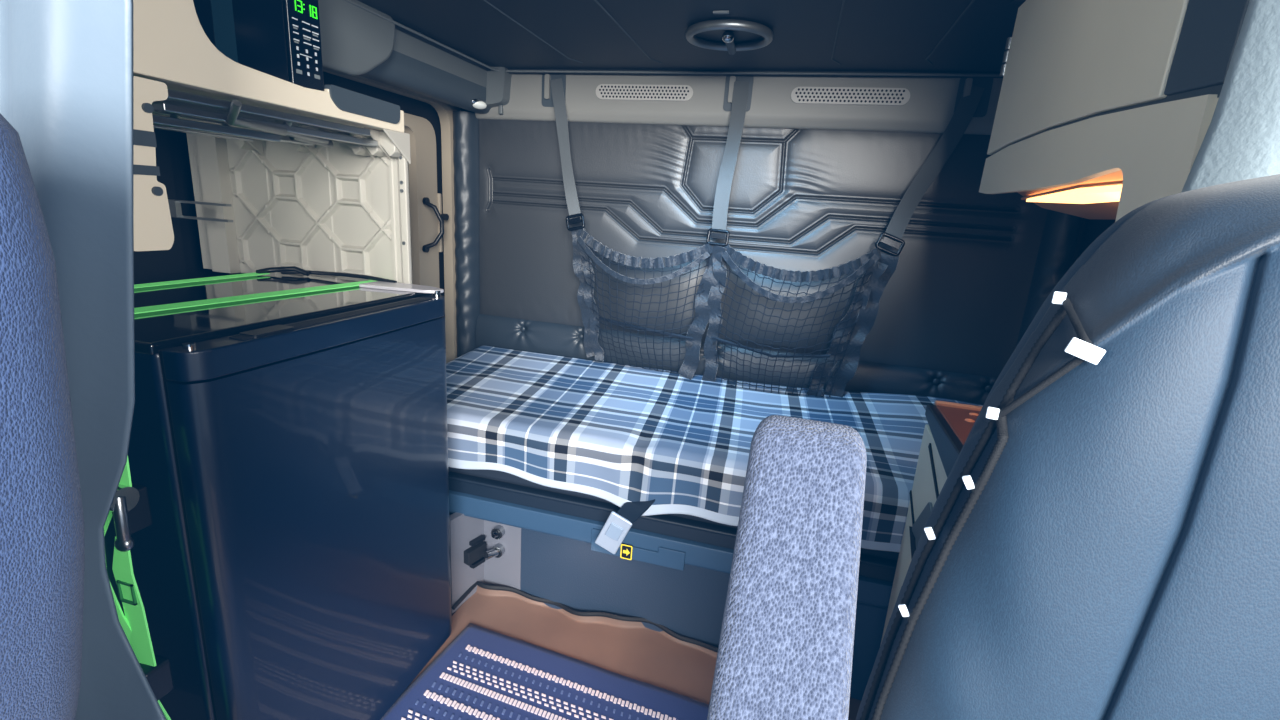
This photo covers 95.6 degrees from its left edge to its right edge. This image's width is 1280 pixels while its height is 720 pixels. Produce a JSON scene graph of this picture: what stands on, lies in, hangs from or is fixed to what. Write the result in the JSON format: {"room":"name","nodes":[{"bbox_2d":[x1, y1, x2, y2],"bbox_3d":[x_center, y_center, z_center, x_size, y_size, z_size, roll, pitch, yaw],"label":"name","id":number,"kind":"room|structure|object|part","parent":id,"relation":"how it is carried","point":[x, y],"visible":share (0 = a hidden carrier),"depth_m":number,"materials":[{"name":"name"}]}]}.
{"room":"vehicle interior","nodes":[
{"label":"vehicle interior","id":0,"kind":"room"},
{"bbox_2d":[167,69,460,362],"bbox_3d":[-1.288,-0.182,1.342,0.520,2.000,2.500,8,15,14],"label":"wall","id":1,"kind":"structure","parent":0,"point":[428,122],"depth_m":2.11,"materials":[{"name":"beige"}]},
{"bbox_2d":[133,0,411,284],"bbox_3d":[-1.047,-0.435,1.224,0.796,1.380,0.725,8,15,14],"label":"storage cabinet","id":2,"kind":"object","parent":1,"relation":"attached to","point":[344,207],"depth_m":1.50,"materials":[{"name":"beige plastic"}]},
{"bbox_3d":[-1.411,-0.629,1.278,0.020,1.080,0.680,8,15,14],"label":"panel","id":3,"kind":"part","parent":2,"relation":"part of","materials":[{"name":"black"}]},
{"bbox_3d":[-0.893,-0.489,1.184,0.039,0.044,0.190,3,15,-4],"label":"bracket arm","id":4,"kind":"part","parent":2,"relation":"part of","materials":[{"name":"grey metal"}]},
{"bbox_2d":[133,75,379,129],"bbox_3d":[-1.033,-0.537,1.176,0.700,0.027,0.690,8,15,14],"label":"shelf","id":5,"kind":"object","parent":2,"relation":"attached to","point":[173,86],"depth_m":1.08,"materials":[{"name":"beige plastic"}]},
{"bbox_3d":[-0.714,-0.452,1.088,0.039,0.044,0.190,3,15,-4],"label":"bracket arm","id":6,"kind":"part","parent":2,"relation":"part of","materials":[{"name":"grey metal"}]},
{"bbox_2d":[193,0,323,90],"bbox_3d":[-0.869,-0.690,1.067,0.428,0.325,0.265,8,15,14],"label":"microwave","id":7,"kind":"object","parent":2,"relation":"in","point":[281,39],"visible":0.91,"depth_m":1.06,"materials":[{"name":"black plastic"}]},
{"bbox_3d":[-0.685,-0.657,0.981,0.008,0.320,0.183,8,15,14],"label":"door glass","id":8,"kind":"part","parent":7,"relation":"part of","materials":[{"name":"black glass"}]},
{"bbox_3d":[-0.648,-0.673,1.108,0.014,0.290,0.078,8,15,14],"label":"control panel","id":9,"kind":"part","parent":7,"relation":"part of","materials":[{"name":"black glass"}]},
{"bbox_3d":[-0.838,-0.480,1.187,0.388,0.055,0.550,8,15,14],"label":"slide rail","id":10,"kind":"part","parent":2,"relation":"part of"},
{"bbox_3d":[-0.663,-0.762,1.018,0.030,0.594,0.697,8,15,14],"label":"frame","id":11,"kind":"part","parent":2,"relation":"part of","materials":[{"name":"beige plastic"}]},
{"bbox_3d":[-0.941,-0.415,1.570,0.715,0.398,0.030,8,15,14],"label":"panel","id":12,"kind":"part","parent":2,"relation":"part of","materials":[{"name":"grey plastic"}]},
{"bbox_3d":[-0.712,-0.491,1.238,0.039,0.044,0.190,3,15,-4],"label":"bracket arm","id":13,"kind":"part","parent":2,"relation":"part of","materials":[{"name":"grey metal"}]},
{"bbox_3d":[-0.762,-0.524,1.351,0.039,0.044,0.190,3,15,-4],"label":"bracket arm","id":14,"kind":"part","parent":2,"relation":"part of","materials":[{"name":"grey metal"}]},
{"bbox_3d":[-0.908,-0.289,2.021,0.030,1.250,0.735,8,15,14],"label":"panel","id":15,"kind":"part","parent":1,"relation":"part of","materials":[{"name":"beige plastic"}]},
{"bbox_3d":[-0.851,-0.274,2.027,0.040,1.285,0.770,8,15,14],"label":"frame","id":16,"kind":"part","parent":1,"relation":"part of","materials":[{"name":"beige plastic"}]},
{"bbox_2d":[318,0,511,113],"bbox_3d":[-0.742,-0.861,1.660,0.278,0.180,1.100,8,15,14],"label":"trim","id":17,"kind":"structure","parent":1,"relation":"attached to","point":[355,41],"depth_m":1.64,"materials":[{"name":"grey plastic"}]},
{"bbox_3d":[-0.665,-0.917,1.726,0.039,0.097,0.890,8,15,14],"label":"moulding","id":18,"kind":"part","parent":17,"relation":"part of","materials":[{"name":"grey plastic"}]},
{"bbox_2d":[422,197,443,252],"bbox_3d":[-0.755,-0.491,2.117,0.074,0.196,0.038,2,15,-7],"label":"handle","id":19,"kind":"object","parent":1,"relation":"attached to","point":[426,201],"visible":1,"depth_m":2.12,"materials":[{"name":"black plastic"}]},
{"bbox_2d":[441,213,448,219],"bbox_3d":[-0.741,-0.543,2.202,0.020,0.024,0.024,8,15,14],"label":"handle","id":20,"kind":"object","parent":1,"relation":"attached to","point":[444,216],"visible":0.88,"depth_m":2.19,"materials":[{"name":"black plastic"}]},
{"bbox_2d":[472,98,486,108],"bbox_3d":[-0.581,-0.914,2.065,0.062,0.036,0.100,8,15,14],"label":"light","id":21,"kind":"object","parent":1,"relation":"attached to","point":[477,103],"visible":0.8,"depth_m":2.04,"materials":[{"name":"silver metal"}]},
{"bbox_2d":[453,74,1086,404],"bbox_3d":[0.218,-0.289,2.131,2.900,2.000,0.164,8,15,14],"label":"wall","id":22,"kind":"structure","parent":0,"point":[824,166],"depth_m":1.99,"materials":[{"name":"black"}]},
{"bbox_2d":[453,111,479,356],"bbox_3d":[-0.696,-0.474,2.303,0.102,0.950,0.079,8,15,14],"label":"cushion","id":23,"kind":"object","parent":22,"relation":"on","point":[466,124],"depth_m":2.27,"materials":[{"name":"grey leather"}]},
{"bbox_2d":[596,84,692,100],"bbox_3d":[0.012,-0.915,1.983,0.344,0.048,0.008,8,15,14],"label":"air vent","id":24,"kind":"object","parent":22,"relation":"in","point":[604,92],"depth_m":1.98,"materials":[{"name":"black plastic"}]},
{"bbox_2d":[344,0,1025,77],"bbox_3d":[0.268,-0.827,1.359,1.965,0.123,1.065,8,15,14],"label":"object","id":25,"kind":"object","parent":22,"relation":"attached to","point":[814,38],"visible":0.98,"depth_m":1.51,"materials":[{"name":"grey plastic"}]},
{"bbox_3d":[0.261,-0.800,1.367,1.955,0.020,1.065,8,15,14],"label":"edge rail","id":26,"kind":"part","parent":25,"relation":"part of","materials":[{"name":"grey plastic"}]},
{"bbox_3d":[0.223,-0.815,1.463,0.032,0.028,0.040,8,15,14],"label":"latch knob","id":27,"kind":"part","parent":25,"relation":"part of","materials":[{"name":"silver metal"}]},
{"bbox_3d":[0.236,-0.822,1.511,0.022,0.032,0.083,8,15,14],"label":"latch lever","id":28,"kind":"part","parent":25,"relation":"part of","materials":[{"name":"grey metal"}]},
{"bbox_2d":[476,314,996,404],"bbox_3d":[0.292,0.031,2.152,2.005,0.182,0.032,8,15,14],"label":"cushion","id":29,"kind":"object","parent":22,"relation":"on","point":[527,333],"depth_m":2.12,"materials":[{"name":"fabric"}]},
{"bbox_2d":[550,78,984,396],"bbox_3d":[0.296,-0.398,1.932,1.392,1.018,0.191,8,15,14],"label":"net","id":30,"kind":"object","parent":22,"relation":"attached to","point":[849,335],"visible":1,"depth_m":1.93,"materials":[{"name":"grey fabric"}]},
{"bbox_3d":[0.005,-0.115,2.083,0.383,0.042,0.030,9,16,19],"label":"cross cord","id":31,"kind":"part","parent":30,"relation":"part of","materials":[{"name":"black fabric"}]},
{"bbox_3d":[0.431,-0.033,1.940,0.393,0.042,0.036,8,15,17],"label":"cross cord","id":32,"kind":"part","parent":30,"relation":"part of","materials":[{"name":"black fabric"}]},
{"bbox_2d":[791,87,909,104],"bbox_3d":[0.656,-0.828,1.819,0.354,0.048,0.008,8,15,14],"label":"air vent","id":33,"kind":"object","parent":22,"relation":"in","point":[799,95],"depth_m":1.81,"materials":[{"name":"black plastic"}]},
{"bbox_2d":[1016,209,1082,346],"bbox_3d":[1.268,-0.210,1.802,0.100,0.950,0.079,8,15,14],"label":"cushion","id":34,"kind":"object","parent":22,"relation":"on","point":[1058,234],"depth_m":1.77,"materials":[{"name":"grey leather"}]},
{"bbox_2d":[1076,219,1115,259],"bbox_3d":[1.124,0.076,0.978,0.060,2.000,2.000,8,15,14],"label":"wall","id":35,"kind":"structure","parent":0,"point":[1094,228],"depth_m":1.73,"materials":[{"name":"grey plastic"}]},
{"bbox_2d":[979,0,1249,221],"bbox_3d":[0.859,-0.295,0.834,0.477,0.611,0.766,8,15,14],"label":"upper cabinet","id":36,"kind":"object","parent":35,"relation":"attached to","point":[1092,91],"visible":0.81,"depth_m":0.75,"materials":[{"name":"grey plastic"}]},
{"bbox_2d":[1021,180,1122,203],"bbox_3d":[0.740,-0.273,0.955,0.053,0.026,0.611,8,15,14],"label":"reading lamp","id":37,"kind":"object","parent":36,"relation":"attached to","point":[1102,192],"visible":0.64,"depth_m":0.95,"materials":[{"name":"white plastic"}]},
{"bbox_3d":[0.668,-0.495,0.898,0.014,0.282,0.651,8,15,14],"label":"door","id":38,"kind":"part","parent":36,"relation":"part of","materials":[{"name":"grey plastic"}]},
{"bbox_3d":[-0.230,1.025,1.065,2.900,0.050,3.200,8,15,14],"label":"floor","id":39,"kind":"structure","parent":0,"visible":0},
{"bbox_2d":[0,113,84,719],"bbox_3d":[-0.733,0.458,0.371,0.567,1.333,0.490,8,15,14],"label":"passenger seat","id":40,"kind":"object","parent":39,"relation":"on","point":[42,547],"visible":1,"depth_m":0.39,"materials":[{"name":"blue fabric"}]},
{"bbox_2d":[104,272,451,719],"bbox_3d":[-0.862,0.354,1.345,0.576,1.020,0.686,8,15,14],"label":"mini fridge","id":41,"kind":"object","parent":39,"relation":"on","point":[289,452],"visible":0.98,"depth_m":1.07,"materials":[{"name":"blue metal"}]},
{"bbox_2d":[134,266,309,288],"bbox_3d":[-1.047,0.081,1.316,0.120,0.537,0.677,8,15,14],"label":"strap","id":42,"kind":"object","parent":41,"relation":"on","point":[269,270],"visible":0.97,"depth_m":1.44,"materials":[{"name":"green"}]},
{"bbox_2d":[104,280,375,719],"bbox_3d":[-0.762,0.234,1.244,0.286,0.719,0.790,8,15,14],"label":"strap","id":43,"kind":"object","parent":41,"relation":"on","point":[130,509],"visible":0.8,"depth_m":0.88,"materials":[{"name":"green fabric"}]},
{"bbox_3d":[-0.746,0.237,0.834,0.026,0.085,0.021,15,18,36],"label":"ratchet lever","id":44,"kind":"part","parent":43,"relation":"part of","materials":[{"name":"silver metal"}]},
{"bbox_3d":[-0.864,-0.125,1.228,0.505,0.020,0.686,8,15,14],"label":"panel","id":45,"kind":"part","parent":41,"relation":"part of","materials":[{"name":"black plastic"}]},
{"bbox_2d":[281,270,396,282],"bbox_3d":[-0.793,-0.224,1.535,0.334,0.016,0.033,6,15,9],"label":"cable","id":46,"kind":"object","parent":41,"relation":"on","point":[310,271],"visible":0.93,"depth_m":1.53,"materials":[{"name":"black plastic"}]},
{"bbox_2d":[406,581,860,719],"bbox_3d":[0.011,1.031,0.876,1.642,0.053,1.772,8,15,14],"label":"floor mat","id":47,"kind":"object","parent":39,"relation":"on","point":[667,659],"visible":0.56,"depth_m":1.71,"materials":[{"name":"brown rubber"}]},
{"bbox_2d":[380,623,708,719],"bbox_3d":[-0.191,0.968,1.141,1.020,0.013,0.950,9,16,18],"label":"rug","id":48,"kind":"object","parent":47,"relation":"on","point":[483,673],"visible":0.99,"depth_m":1.51,"materials":[{"name":"blue fabric"}]},
{"bbox_2d":[880,400,982,645],"bbox_3d":[0.807,0.580,1.202,0.489,0.872,0.358,8,15,14],"label":"base cabinet","id":49,"kind":"object","parent":47,"relation":"on","point":[950,425],"visible":0.12,"depth_m":1.25,"materials":[{"name":"grey plastic"}]},
{"bbox_3d":[0.582,0.579,1.261,0.012,0.815,0.348,8,15,14],"label":"panel","id":50,"kind":"part","parent":49,"relation":"part of","materials":[{"name":"grey plastic"}]},
{"bbox_3d":[0.583,0.368,1.188,0.008,0.156,0.205,8,15,14],"label":"drawer pull","id":51,"kind":"part","parent":49,"relation":"part of","materials":[{"name":"grey plastic"}]},
{"bbox_2d":[937,405,979,444],"bbox_3d":[0.845,0.181,1.100,0.469,0.029,0.340,8,15,14],"label":"tray","id":52,"kind":"object","parent":49,"relation":"on","point":[957,421],"depth_m":1.21,"materials":[{"name":"orange plastic"}]},
{"bbox_2d":[856,174,1279,719],"bbox_3d":[0.480,0.554,0.362,0.710,1.308,0.562,8,15,14],"label":"seat","id":53,"kind":"object","parent":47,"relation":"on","point":[1101,541],"visible":1,"depth_m":0.39,"materials":[{"name":"blue leather"}]},
{"bbox_2d":[707,415,866,719],"bbox_3d":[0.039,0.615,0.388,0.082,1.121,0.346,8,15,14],"label":"armrest","id":54,"kind":"object","parent":53,"relation":"attached to","point":[786,643],"visible":1,"depth_m":0.35,"materials":[{"name":"grey fabric"}]},
{"bbox_3d":[0.286,0.019,0.413,0.007,0.063,0.049,-7,18,-35],"label":"elastic cord","id":55,"kind":"part","parent":53,"relation":"part of","materials":[{"name":"black plastic"}]},
{"bbox_3d":[0.308,-0.024,0.407,0.011,0.033,0.054,8,15,14],"label":"elastic cord","id":56,"kind":"part","parent":53,"relation":"part of","materials":[{"name":"black plastic"}]},
{"bbox_2d":[448,471,896,699],"bbox_3d":[0.141,0.575,1.918,2.120,0.431,0.720,8,15,14],"label":"bed base","id":57,"kind":"object","parent":39,"relation":"on","point":[676,578],"visible":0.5,"depth_m":1.71,"materials":[{"name":"blue plastic"}]},
{"bbox_2d":[464,535,485,568],"bbox_3d":[-0.516,0.605,1.815,0.025,0.090,0.076,12,17,29],"label":"receptacle","id":58,"kind":"object","parent":57,"relation":"attached to","point":[474,555],"visible":0.9,"depth_m":1.80,"materials":[{"name":"black plastic"}]},
{"bbox_3d":[-0.478,0.620,1.808,0.195,0.320,0.160,8,15,14],"label":"corner panel","id":59,"kind":"part","parent":57,"relation":"part of","materials":[{"name":"grey plastic"}]},
{"bbox_2d":[484,544,504,559],"bbox_3d":[-0.455,0.605,1.813,0.041,0.038,0.062,11,17,27],"label":"power socket","id":60,"kind":"object","parent":57,"relation":"attached to","point":[498,550],"visible":1,"depth_m":1.81,"materials":[{"name":"silver metal"}]},
{"bbox_2d":[491,525,504,539],"bbox_3d":[-0.445,0.540,1.805,0.038,0.038,0.035,8,15,14],"label":"power socket","id":61,"kind":"object","parent":57,"relation":"attached to","point":[498,532],"visible":1,"depth_m":1.80,"materials":[{"name":"silver metal"}]},
{"bbox_2d":[595,499,654,553],"bbox_3d":[-0.037,0.443,1.583,0.156,0.174,0.087,8,15,14],"label":"strap","id":62,"kind":"object","parent":57,"relation":"hanging from","point":[617,525],"visible":0.99,"depth_m":1.55,"materials":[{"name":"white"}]},
{"bbox_3d":[0.315,0.712,1.661,1.425,0.320,0.030,8,15,14],"label":"panel","id":63,"kind":"part","parent":57,"relation":"part of","materials":[{"name":"blue plastic"}]},
{"bbox_2d":[620,543,632,559],"bbox_3d":[-0.038,0.535,1.620,0.034,0.045,0.005,8,15,14],"label":"sticker","id":64,"kind":"object","parent":57,"relation":"attached to","point":[626,550],"visible":0.99,"depth_m":1.62,"materials":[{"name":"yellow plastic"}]},
{"bbox_3d":[-0.007,0.526,1.616,0.270,0.069,0.011,8,15,14],"label":"latch plate","id":65,"kind":"part","parent":57,"relation":"part of","materials":[{"name":"blue paint"}]},
{"bbox_3d":[0.195,0.524,1.612,1.720,0.077,0.100,8,15,14],"label":"rail","id":66,"kind":"part","parent":57,"relation":"part of","materials":[{"name":"blue paint"}]},
{"bbox_2d":[448,467,898,560],"bbox_3d":[0.218,0.279,1.858,2.020,0.178,0.645,8,15,14],"label":"mattress","id":67,"kind":"object","parent":57,"relation":"on","point":[496,475],"visible":0.02,"depth_m":1.68,"materials":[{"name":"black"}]},
{"bbox_2d":[446,345,982,551],"bbox_3d":[0.203,0.235,1.817,2.021,0.262,0.670,8,15,14],"label":"sheet","id":68,"kind":"object","parent":67,"relation":"on","point":[618,434],"visible":0.58,"depth_m":1.67,"materials":[{"name":"blue fabric"}]},
{"bbox_3d":[0.057,-1.085,1.081,2.900,0.050,2.050,8,15,14],"label":"ceiling","id":69,"kind":"structure","parent":0,"visible":0},
{"bbox_2d":[0,0,166,719],"bbox_3d":[-0.924,-0.088,0.726,0.957,1.780,0.074,8,15,14],"label":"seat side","id":70,"kind":"object","parent":69,"relation":"hanging from","point":[66,66],"visible":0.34,"depth_m":0.60,"materials":[{"name":"grey plastic"}]},
{"bbox_2d":[1181,0,1279,192],"bbox_3d":[0.693,0.059,0.480,0.473,1.730,0.079,10,16,21],"label":"curtain","id":71,"kind":"object","parent":69,"relation":"hanging from","point":[1241,141],"visible":0.06,"depth_m":0.50,"materials":[{"name":"pale grey fabric"}]}
]}

